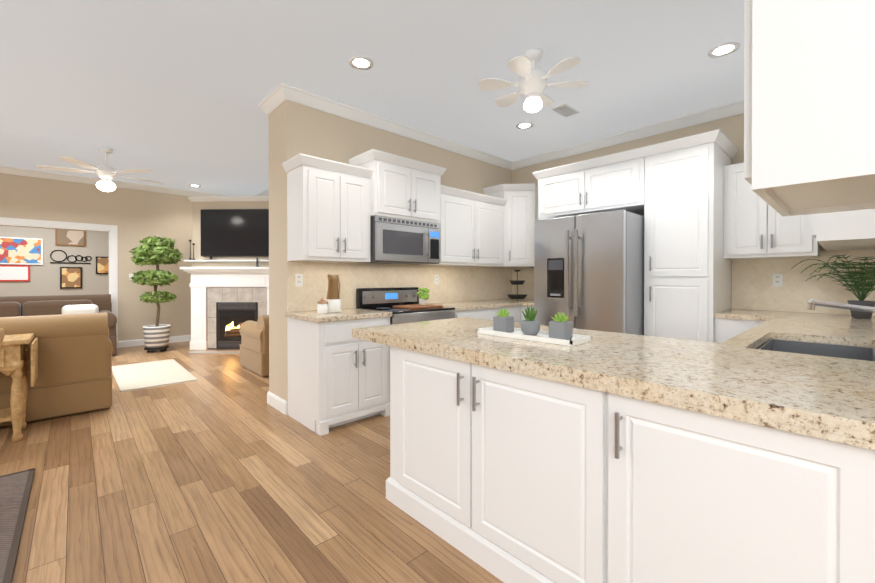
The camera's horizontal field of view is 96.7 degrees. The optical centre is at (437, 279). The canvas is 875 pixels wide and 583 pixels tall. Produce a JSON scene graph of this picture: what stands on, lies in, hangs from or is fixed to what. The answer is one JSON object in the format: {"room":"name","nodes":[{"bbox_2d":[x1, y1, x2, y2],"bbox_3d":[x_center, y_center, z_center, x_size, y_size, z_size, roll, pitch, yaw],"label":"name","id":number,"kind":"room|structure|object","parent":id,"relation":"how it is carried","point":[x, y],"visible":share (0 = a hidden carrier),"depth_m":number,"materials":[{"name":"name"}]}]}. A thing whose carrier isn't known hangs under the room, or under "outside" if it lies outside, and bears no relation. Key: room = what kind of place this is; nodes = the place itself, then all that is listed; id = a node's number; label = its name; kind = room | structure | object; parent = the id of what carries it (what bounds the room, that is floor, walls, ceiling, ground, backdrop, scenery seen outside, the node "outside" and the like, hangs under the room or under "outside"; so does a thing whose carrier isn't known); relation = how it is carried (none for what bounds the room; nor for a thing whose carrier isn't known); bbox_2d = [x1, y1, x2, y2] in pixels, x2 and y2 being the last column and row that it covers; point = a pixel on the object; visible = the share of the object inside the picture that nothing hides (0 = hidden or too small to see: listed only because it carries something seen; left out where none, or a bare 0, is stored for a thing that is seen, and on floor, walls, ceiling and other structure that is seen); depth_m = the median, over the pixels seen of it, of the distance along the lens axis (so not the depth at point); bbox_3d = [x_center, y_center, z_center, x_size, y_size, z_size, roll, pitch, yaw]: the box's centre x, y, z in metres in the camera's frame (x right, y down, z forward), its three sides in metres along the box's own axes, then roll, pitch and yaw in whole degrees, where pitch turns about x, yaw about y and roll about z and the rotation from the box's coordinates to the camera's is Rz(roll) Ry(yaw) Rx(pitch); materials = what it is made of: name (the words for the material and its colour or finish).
{"room":"kitchen and living room","nodes":[
{"label":"kitchen and living room","id":0,"kind":"room"},
{"bbox_2d":[0,226,108,296],"bbox_3d":[-9.057,-0.271,8.434,7.550,2.900,0.100,0,0,-43],"label":"wall","id":1,"kind":"structure","parent":0,"point":[44,279],"depth_m":8.77,"materials":[{"name":"beige paint"}]},
{"bbox_2d":[0,265,29,280],"bbox_3d":[-9.247,-0.140,8.162,0.960,0.340,0.030,0,0,-43],"label":"sign","id":2,"kind":"object","parent":1,"relation":"attached to","point":[14,272],"visible":0.9,"depth_m":8.32,"materials":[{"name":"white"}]},
{"bbox_2d":[0,237,42,264],"bbox_3d":[-9.210,-0.620,8.194,1.260,0.580,0.030,0,0,-43],"label":"poster","id":3,"kind":"object","parent":1,"relation":"attached to","point":[21,251],"visible":0.94,"depth_m":8.39,"materials":[{"name":"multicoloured paper"}]},
{"bbox_2d":[55,229,84,245],"bbox_3d":[-8.420,-0.974,8.928,0.500,0.380,0.030,0,0,-43],"label":"picture frame","id":4,"kind":"object","parent":1,"relation":"attached to","point":[70,237],"visible":0.82,"depth_m":8.90,"materials":[{"name":"brown wood"}]},
{"bbox_2d":[50,250,91,263],"bbox_3d":[-8.419,-0.529,8.944,0.700,0.310,0.014,0,0,-43],"label":"wall decor","id":5,"kind":"object","parent":1,"relation":"attached to","point":[86,259],"visible":1,"depth_m":8.93,"materials":[{"name":"black metal"}]},
{"bbox_2d":[60,267,81,288],"bbox_3d":[-8.416,-0.049,8.936,0.370,0.490,0.030,0,0,-43],"label":"poster","id":6,"kind":"object","parent":1,"relation":"attached to","point":[70,277],"visible":0.93,"depth_m":8.92,"materials":[{"name":"black paper"}]},
{"bbox_2d":[96,256,108,273],"bbox_3d":[-7.966,-0.346,9.354,0.380,0.420,0.030,0,0,-43],"label":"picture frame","id":7,"kind":"object","parent":1,"relation":"attached to","point":[102,265],"visible":0.64,"depth_m":9.29,"materials":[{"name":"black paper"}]},
{"bbox_2d":[0,173,191,340],"bbox_3d":[-6.743,-0.259,5.840,7.399,2.900,0.150,0,0,-43],"label":"wall","id":8,"kind":"structure","parent":0,"point":[135,216],"depth_m":6.91,"materials":[{"name":"beige paint"}]},
{"bbox_2d":[0,217,117,347],"bbox_3d":[-6.611,0.123,5.958,2.640,2.135,0.180,0,0,-43],"label":"door frame","id":9,"kind":"structure","parent":8,"relation":"attached to","point":[112,230],"depth_m":6.69,"materials":[{"name":"white wood"}]},
{"bbox_2d":[0,166,226,196],"bbox_3d":[-6.596,-1.659,5.816,7.210,0.099,0.076,0,0,-43],"label":"crown molding","id":10,"kind":"structure","parent":8,"relation":"attached to","point":[3,169],"depth_m":6.52,"materials":[{"name":"white paint"}]},
{"bbox_2d":[118,335,190,347],"bbox_3d":[-4.893,1.126,7.457,1.900,0.115,0.016,0,0,-43],"label":"baseboard","id":11,"kind":"structure","parent":8,"relation":"attached to","point":[138,342],"depth_m":7.02,"materials":[{"name":"white wood"}]},
{"bbox_2d":[0,341,503,582],"bbox_3d":[-3.299,1.231,3.692,9.700,0.060,15.200,0,0,-43],"label":"floor","id":12,"kind":"structure","parent":0,"point":[221,470],"depth_m":2.18,"materials":[{"name":"brown wood"}]},
{"bbox_2d":[0,468,34,582],"bbox_3d":[-2.792,1.210,0.405,3.160,0.012,2.700,0,0,-43],"label":"dining rug","id":13,"kind":"object","parent":12,"relation":"on","point":[15,488],"visible":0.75,"depth_m":1.99,"materials":[{"name":"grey fabric"}]},
{"bbox_2d":[0,328,4,348],"bbox_3d":[-2.412,0.729,1.782,0.547,0.933,0.460,0,0,-43],"label":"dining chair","id":14,"kind":"object","parent":13,"relation":"on","point":[2,334],"visible":1,"depth_m":2.08,"materials":[{"name":"brown wood"}]},
{"bbox_2d":[0,333,37,441],"bbox_3d":[-3.722,0.825,2.584,1.472,0.761,0.440,0,0,-43],"label":"table","id":15,"kind":"object","parent":12,"relation":"on","point":[13,356],"visible":1,"depth_m":2.90,"materials":[{"name":"brown wood"}]},
{"bbox_2d":[0,312,112,426],"bbox_3d":[-4.128,0.749,3.200,2.200,0.880,0.965,0,0,-43],"label":"sofa","id":16,"kind":"object","parent":12,"relation":"on","point":[75,352],"visible":0.92,"depth_m":3.39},
{"bbox_2d":[0,294,116,355],"bbox_3d":[-6.061,0.712,5.657,2.120,0.930,0.965,0,0,-43],"label":"sofa","id":17,"kind":"object","parent":12,"relation":"on","point":[13,306],"visible":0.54,"depth_m":5.96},
{"bbox_2d":[112,359,198,392],"bbox_3d":[-3.663,1.189,4.978,0.720,0.012,1.660,0,0,-43],"label":"rug","id":18,"kind":"object","parent":12,"relation":"on","point":[138,376],"visible":0.96,"depth_m":4.81,"materials":[{"name":"white fabric"}]},
{"bbox_2d":[128,236,182,352],"bbox_3d":[-4.662,0.222,6.471,0.753,1.932,0.702,0,0,-43],"label":"topiary tree","id":19,"kind":"object","parent":12,"relation":"on","point":[156,336],"visible":1,"depth_m":6.33,"materials":[{"name":"green plant"}]},
{"bbox_2d":[180,196,268,353],"bbox_3d":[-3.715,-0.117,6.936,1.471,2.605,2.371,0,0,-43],"label":"fireplace mantel","id":20,"kind":"object","parent":12,"relation":"on","point":[229,296],"visible":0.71,"depth_m":6.61,"materials":[{"name":"white wood"}]},
{"bbox_2d":[188,240,258,266],"bbox_3d":[-3.608,-0.448,6.557,1.260,0.460,0.060,0,0,6],"label":"mantel decor","id":21,"kind":"object","parent":20,"relation":"on","point":[257,262],"visible":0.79,"depth_m":6.61,"materials":[{"name":"black metal"}]},
{"bbox_2d":[200,209,268,259],"bbox_3d":[-3.318,-0.769,6.598,1.420,0.858,0.106,0,0,2],"label":"screen","id":22,"kind":"object","parent":20,"relation":"attached to","point":[234,232],"visible":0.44,"depth_m":6.58,"materials":[{"name":"black"}]},
{"bbox_2d":[239,315,268,376],"bbox_3d":[-2.073,0.808,5.382,1.020,0.740,0.935,0,0,-43],"label":"armchair","id":23,"kind":"object","parent":12,"relation":"on","point":[254,351],"visible":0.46,"depth_m":4.87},
{"bbox_2d":[287,317,389,435],"bbox_3d":[-0.860,0.765,3.452,0.680,0.875,0.668,0,0,-43],"label":"base cabinet","id":24,"kind":"object","parent":12,"relation":"on","point":[337,374],"visible":0.98,"depth_m":3.20,"materials":[{"name":"white wood"}]},
{"bbox_2d":[284,308,391,322],"bbox_3d":[-0.878,0.307,3.452,0.710,0.039,0.645,0,0,-43],"label":"countertop","id":25,"kind":"structure","parent":24,"relation":"on","point":[343,314],"depth_m":3.27,"materials":[{"name":"stone"}]},
{"bbox_2d":[317,298,327,313],"bbox_3d":[-0.983,0.221,3.329,0.092,0.132,0.092,0,0,-43],"label":"canister","id":26,"kind":"object","parent":25,"relation":"on","point":[322,305],"visible":1,"depth_m":3.29,"materials":[{"name":"white ceramic"}]},
{"bbox_2d":[325,274,340,312],"bbox_3d":[-0.917,0.117,3.476,0.182,0.338,0.149,0,0,-43],"label":"cutting board","id":27,"kind":"object","parent":25,"relation":"on","point":[333,299],"visible":0.88,"depth_m":3.42,"materials":[{"name":"brown wood"}]},
{"bbox_2d":[356,287,454,324],"bbox_3d":[-0.297,0.642,3.932,0.781,1.115,0.714,0,0,-43],"label":"range","id":28,"kind":"object","parent":12,"relation":"on","point":[382,299],"visible":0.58,"depth_m":3.92,"materials":[{"name":"grey metal"}]},
{"bbox_2d":[392,288,442,308],"bbox_3d":[-0.202,0.182,4.016,0.440,0.200,0.300,0,0,-43],"label":"potted plant","id":29,"kind":"object","parent":28,"relation":"on","point":[423,296],"visible":1,"depth_m":4.00,"materials":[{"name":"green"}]},
{"bbox_2d":[455,306,522,322],"bbox_3d":[0.412,0.759,4.635,1.198,0.876,0.673,0,0,-43],"label":"base cabinet","id":30,"kind":"object","parent":12,"relation":"on","point":[516,313],"depth_m":4.40,"materials":[{"name":"white wood"}]},
{"bbox_2d":[431,299,533,310],"bbox_3d":[0.637,0.300,4.860,1.842,0.039,0.649,0,0,-43],"label":"countertop","id":31,"kind":"structure","parent":30,"relation":"on","point":[483,304],"depth_m":4.63,"materials":[{"name":"stone"}]},
{"bbox_2d":[508,270,526,300],"bbox_3d":[1.063,0.073,5.181,0.268,0.410,0.268,0,0,-43],"label":"stand","id":32,"kind":"object","parent":31,"relation":"on","point":[517,282],"visible":1,"depth_m":5.12,"materials":[{"name":"black metal"}]},
{"bbox_2d":[522,301,533,306],"bbox_3d":[1.432,0.300,4.863,0.675,0.039,0.420,0,0,-43],"label":"countertop","id":33,"kind":"structure","parent":30,"relation":"on","point":[530,303],"depth_m":4.76,"materials":[{"name":"stone"}]},
{"bbox_2d":[523,306,533,319],"bbox_3d":[1.423,0.758,4.884,0.659,0.876,0.450,0,0,-43],"label":"base cabinet","id":34,"kind":"object","parent":12,"relation":"on","point":[524,307],"depth_m":4.78,"materials":[{"name":"white"}]},
{"bbox_2d":[534,209,643,334],"bbox_3d":[1.619,0.275,4.053,0.926,1.810,0.920,0,0,-43],"label":"refrigerator","id":35,"kind":"object","parent":12,"relation":"on","point":[588,271],"visible":0.42,"depth_m":3.69,"materials":[{"name":"grey metal"}]},
{"bbox_2d":[386,318,874,582],"bbox_3d":[1.653,0.769,2.564,3.486,0.875,2.039,0,0,-43],"label":"base cabinet","id":36,"kind":"object","parent":12,"relation":"on","point":[506,476],"visible":0.81,"depth_m":1.25,"materials":[{"name":"white wood"}]},
{"bbox_2d":[352,317,711,397],"bbox_3d":[0.395,0.322,2.085,0.980,0.056,1.620,0,0,-43],"label":"countertop","id":37,"kind":"structure","parent":36,"relation":"on","point":[607,363],"depth_m":1.68,"materials":[{"name":"stone"}]},
{"bbox_2d":[476,306,591,345],"bbox_3d":[0.477,0.214,1.997,0.200,0.159,0.560,0,0,-43],"label":"tray","id":38,"kind":"object","parent":37,"relation":"on","point":[560,332],"visible":1,"depth_m":1.95,"materials":[{"name":"white ceramic"}]},
{"bbox_2d":[714,309,783,320],"bbox_3d":[2.753,0.306,3.434,0.689,0.039,0.378,0,0,-43],"label":"countertop","id":39,"kind":"structure","parent":36,"relation":"on","point":[731,313],"depth_m":3.33,"materials":[{"name":"stone"}]},
{"bbox_2d":[632,312,874,449],"bbox_3d":[2.124,0.322,2.063,3.480,0.056,0.730,0,0,-43],"label":"countertop","id":40,"kind":"structure","parent":36,"relation":"on","point":[657,386],"depth_m":1.09,"materials":[{"name":"stone"}]},
{"bbox_2d":[759,339,874,360],"bbox_3d":[1.743,0.463,1.798,0.728,0.254,0.388,0,0,-43],"label":"sink basin","id":41,"kind":"object","parent":40,"relation":"in","point":[849,352],"visible":0.06,"depth_m":2.03,"materials":[{"name":"silver metal"}]},
{"bbox_2d":[791,254,874,318],"bbox_3d":[3.147,0.048,2.922,0.699,0.481,0.743,0,0,-43],"label":"fern plant","id":42,"kind":"object","parent":40,"relation":"on","point":[864,290],"visible":1,"depth_m":2.93,"materials":[{"name":"green plant"}]},
{"bbox_2d":[807,299,874,312],"bbox_3d":[1.954,0.164,1.814,0.174,0.261,0.328,0,0,-43],"label":"faucet","id":43,"kind":"object","parent":40,"relation":"on","point":[812,304],"visible":1,"depth_m":1.81,"materials":[{"name":"silver metal"}]},
{"bbox_2d":[644,142,731,342],"bbox_3d":[2.406,0.011,3.747,0.766,2.380,0.550,0,0,-43],"label":"pantry cabinet","id":44,"kind":"object","parent":12,"relation":"on","point":[687,280],"visible":0.83,"depth_m":3.49,"materials":[{"name":"white wood"}]},
{"bbox_2d":[254,189,268,195],"bbox_3d":[-2.308,-1.662,6.447,0.076,0.099,4.820,0,0,-43],"label":"crown molding","id":45,"kind":"structure","parent":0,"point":[265,193],"depth_m":7.55,"materials":[{"name":"white"}]},
{"bbox_2d":[0,0,744,195],"bbox_3d":[-3.299,-1.729,3.678,9.700,0.060,15.200,0,0,-43],"label":"ceiling","id":46,"kind":"structure","parent":0,"point":[171,93],"depth_m":3.17,"materials":[{"name":"grey paint"}]},
{"bbox_2d":[36,147,163,191],"bbox_3d":[-4.347,-1.428,5.102,1.299,0.554,1.247,0,0,-43],"label":"room ceiling fan","id":47,"kind":"object","parent":46,"relation":"hanging from","point":[105,173],"visible":1,"depth_m":4.98,"materials":[{"name":"white"}]},
{"bbox_2d":[349,56,372,69],"bbox_3d":[-0.597,-1.692,3.038,0.189,0.005,0.189,0,0,11],"label":"recessed light","id":48,"kind":"object","parent":46,"relation":"in","point":[366,63],"depth_m":3.03,"materials":[{"name":"white"}]},
{"bbox_2d":[516,122,533,128],"bbox_3d":[0.961,-1.698,4.285,0.189,0.005,0.189,0,0,41],"label":"recessed light","id":49,"kind":"object","parent":46,"relation":"in","point":[524,125],"depth_m":4.28,"materials":[{"name":"white"}]},
{"bbox_2d":[478,48,588,112],"bbox_3d":[0.714,-1.476,2.908,0.792,0.437,0.804,0,0,-43],"label":"kitchen ceiling fan","id":50,"kind":"object","parent":46,"relation":"hanging from","point":[532,84],"visible":1,"depth_m":2.86,"materials":[{"name":"white"}]},
{"bbox_2d":[550,103,579,117],"bbox_3d":[1.280,-1.695,3.898,0.300,0.009,0.160,0,0,-43],"label":"ceiling vent","id":51,"kind":"object","parent":46,"relation":"in","point":[565,110],"visible":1,"depth_m":3.88,"materials":[{"name":"white metal"}]},
{"bbox_2d":[708,42,739,57],"bbox_3d":[2.107,-1.692,2.865,0.189,0.005,0.189,0,0,41],"label":"recessed light","id":52,"kind":"object","parent":46,"relation":"in","point":[725,49],"depth_m":2.86,"materials":[{"name":"white"}]},
{"bbox_2d":[269,100,511,414],"bbox_3d":[-0.220,-0.254,4.804,3.470,2.900,0.440,0,0,-43],"label":"wall","id":53,"kind":"structure","parent":0,"point":[295,129],"depth_m":3.71,"materials":[{"name":"beige paint"}]},
{"bbox_2d":[260,88,281,114],"bbox_3d":[-1.517,-1.648,3.588,0.076,0.099,0.420,0,0,-43],"label":"crown molding","id":54,"kind":"structure","parent":53,"relation":"attached to","point":[270,103],"depth_m":3.63,"materials":[{"name":"white wood"}]},
{"bbox_2d":[267,391,286,414],"bbox_3d":[-1.492,1.144,3.618,0.016,0.115,0.430,0,0,-43],"label":"baseboard","id":55,"kind":"structure","parent":53,"relation":"attached to","point":[277,402],"depth_m":3.59,"materials":[{"name":"white wood"}]},
{"bbox_2d":[282,153,372,262],"bbox_3d":[-0.981,-0.598,3.525,0.701,0.860,0.388,0,0,-43],"label":"upper cabinet","id":56,"kind":"object","parent":53,"relation":"attached to","point":[328,206],"visible":1,"depth_m":3.38,"materials":[{"name":"white wood"}]},
{"bbox_2d":[276,83,511,169],"bbox_3d":[-0.163,-1.652,4.497,3.296,0.099,0.076,0,0,-43],"label":"crown molding","id":57,"kind":"structure","parent":53,"relation":"attached to","point":[276,97],"depth_m":4.07,"materials":[{"name":"white wood"}]},
{"bbox_2d":[348,149,445,223],"bbox_3d":[-0.392,-0.903,4.031,0.940,0.595,0.448,0,0,-43],"label":"upper cabinet","id":58,"kind":"object","parent":53,"relation":"attached to","point":[401,187],"visible":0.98,"depth_m":3.83,"materials":[{"name":"white wood"}]},
{"bbox_2d":[361,216,439,264],"bbox_3d":[-0.389,-0.387,4.033,0.821,0.428,0.452,0,0,-43],"label":"over-the-range microwave","id":59,"kind":"object","parent":58,"relation":"attached to","point":[399,241],"visible":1,"depth_m":3.85,"materials":[{"name":"grey metal"}]},
{"bbox_2d":[287,213,511,311],"bbox_3d":[-0.122,-0.161,4.589,3.318,0.884,0.008,0,0,-43],"label":"tile backsplash","id":60,"kind":"structure","parent":53,"relation":"attached to","point":[462,283],"depth_m":4.25,"materials":[{"name":"beige tile"}]},
{"bbox_2d":[295,274,302,286],"bbox_3d":[-1.254,0.004,3.523,0.070,0.115,0.007,0,0,-43],"label":"outlet","id":61,"kind":"object","parent":60,"relation":"attached to","point":[298,280],"depth_m":3.52,"materials":[{"name":"white plastic"}]},
{"bbox_2d":[434,275,438,284],"bbox_3d":[-0.010,-0.001,4.682,0.070,0.115,0.007,0,0,-43],"label":"outlet","id":62,"kind":"object","parent":60,"relation":"attached to","point":[436,277],"depth_m":4.68,"materials":[{"name":"white plastic"}]},
{"bbox_2d":[422,185,506,266],"bbox_3d":[0.338,-0.604,4.753,1.196,0.860,0.388,0,0,-43],"label":"upper cabinet","id":63,"kind":"object","parent":53,"relation":"attached to","point":[472,229],"visible":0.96,"depth_m":4.60,"materials":[{"name":"white wood"}]},
{"bbox_2d":[483,183,537,267],"bbox_3d":[1.069,-0.709,5.262,0.653,1.065,0.640,0,0,-43],"label":"upper cabinet","id":64,"kind":"object","parent":53,"relation":"attached to","point":[520,211],"visible":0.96,"depth_m":5.04,"materials":[{"name":"white wood"}]},
{"bbox_2d":[512,113,847,314],"bbox_3d":[3.190,-0.248,3.579,0.150,2.900,5.999,0,0,-43],"label":"wall","id":65,"kind":"structure","parent":0,"point":[731,128],"depth_m":4.27,"materials":[{"name":"beige paint"}]},
{"bbox_2d":[538,157,644,219],"bbox_3d":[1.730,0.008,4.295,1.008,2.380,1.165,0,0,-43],"label":"upper cabinet","id":66,"kind":"object","parent":65,"relation":"attached to","point":[614,186],"visible":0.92,"depth_m":4.07,"materials":[{"name":"white wood"}]},
{"bbox_2d":[532,129,737,179],"bbox_3d":[2.011,-1.223,4.171,0.758,0.081,1.820,0,0,-43],"label":"crown molding","id":67,"kind":"structure","parent":66,"relation":"on","point":[720,139],"depth_m":3.69,"materials":[{"name":"white wood"}]},
{"bbox_2d":[512,100,743,169],"bbox_3d":[3.073,-1.648,3.533,0.076,0.099,5.900,0,0,-43],"label":"crown molding","id":68,"kind":"structure","parent":65,"relation":"attached to","point":[736,108],"depth_m":4.38,"materials":[{"name":"white wood"}]},
{"bbox_2d":[512,249,874,315],"bbox_3d":[2.364,0.015,4.350,0.008,0.534,3.730,0,0,-43],"label":"tile backsplash","id":69,"kind":"structure","parent":65,"relation":"attached to","point":[753,288],"depth_m":3.50,"materials":[{"name":"beige tile"}]},
{"bbox_2d":[773,274,782,286],"bbox_3d":[3.101,0.004,3.547,0.007,0.115,0.070,0,0,-43],"label":"electrical outlet plate","id":70,"kind":"object","parent":69,"relation":"attached to","point":[777,280],"visible":1,"depth_m":3.54,"materials":[{"name":"white plastic"}]},
{"bbox_2d":[724,163,819,258],"bbox_3d":[2.945,-0.623,3.444,0.386,0.850,0.618,0,0,-43],"label":"upper cabinet","id":71,"kind":"object","parent":65,"relation":"attached to","point":[756,226],"visible":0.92,"depth_m":3.40,"materials":[{"name":"white wood"}]},
{"bbox_3d":[2.217,-1.467,2.012,3.398,0.448,0.440,0,0,-43],"label":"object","id":72,"kind":"object","parent":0,"visible":0},
{"bbox_2d":[744,0,874,216],"bbox_3d":[1.205,-0.737,1.087,0.650,1.000,0.461,0,0,-43],"label":"upper cabinet","id":73,"kind":"object","parent":72,"relation":"hanging from","point":[809,106],"visible":1,"depth_m":0.95,"materials":[{"name":"white wood"}]},
{"bbox_2d":[812,209,874,248],"bbox_3d":[2.693,-0.743,2.460,0.500,1.000,0.440,0,0,-43],"label":"upper cabinet","id":74,"kind":"object","parent":72,"relation":"hanging from","point":[845,230],"depth_m":2.37,"materials":[{"name":"white wood"}]},
{"bbox_2d":[825,249,864,250],"bbox_3d":[3.277,-0.746,3.004,0.500,1.000,0.440,0,0,-43],"label":"upper cabinet","id":75,"kind":"object","parent":72,"relation":"hanging from","point":[825,249],"depth_m":3.15,"materials":[{"name":"white"}]},
{"bbox_2d":[844,245,874,248],"bbox_3d":[2.985,-0.744,2.732,0.530,1.000,0.440,0,0,-43],"label":"upper cabinet","id":76,"kind":"object","parent":72,"relation":"hanging from","point":[845,246],"depth_m":2.90,"materials":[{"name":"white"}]}
]}

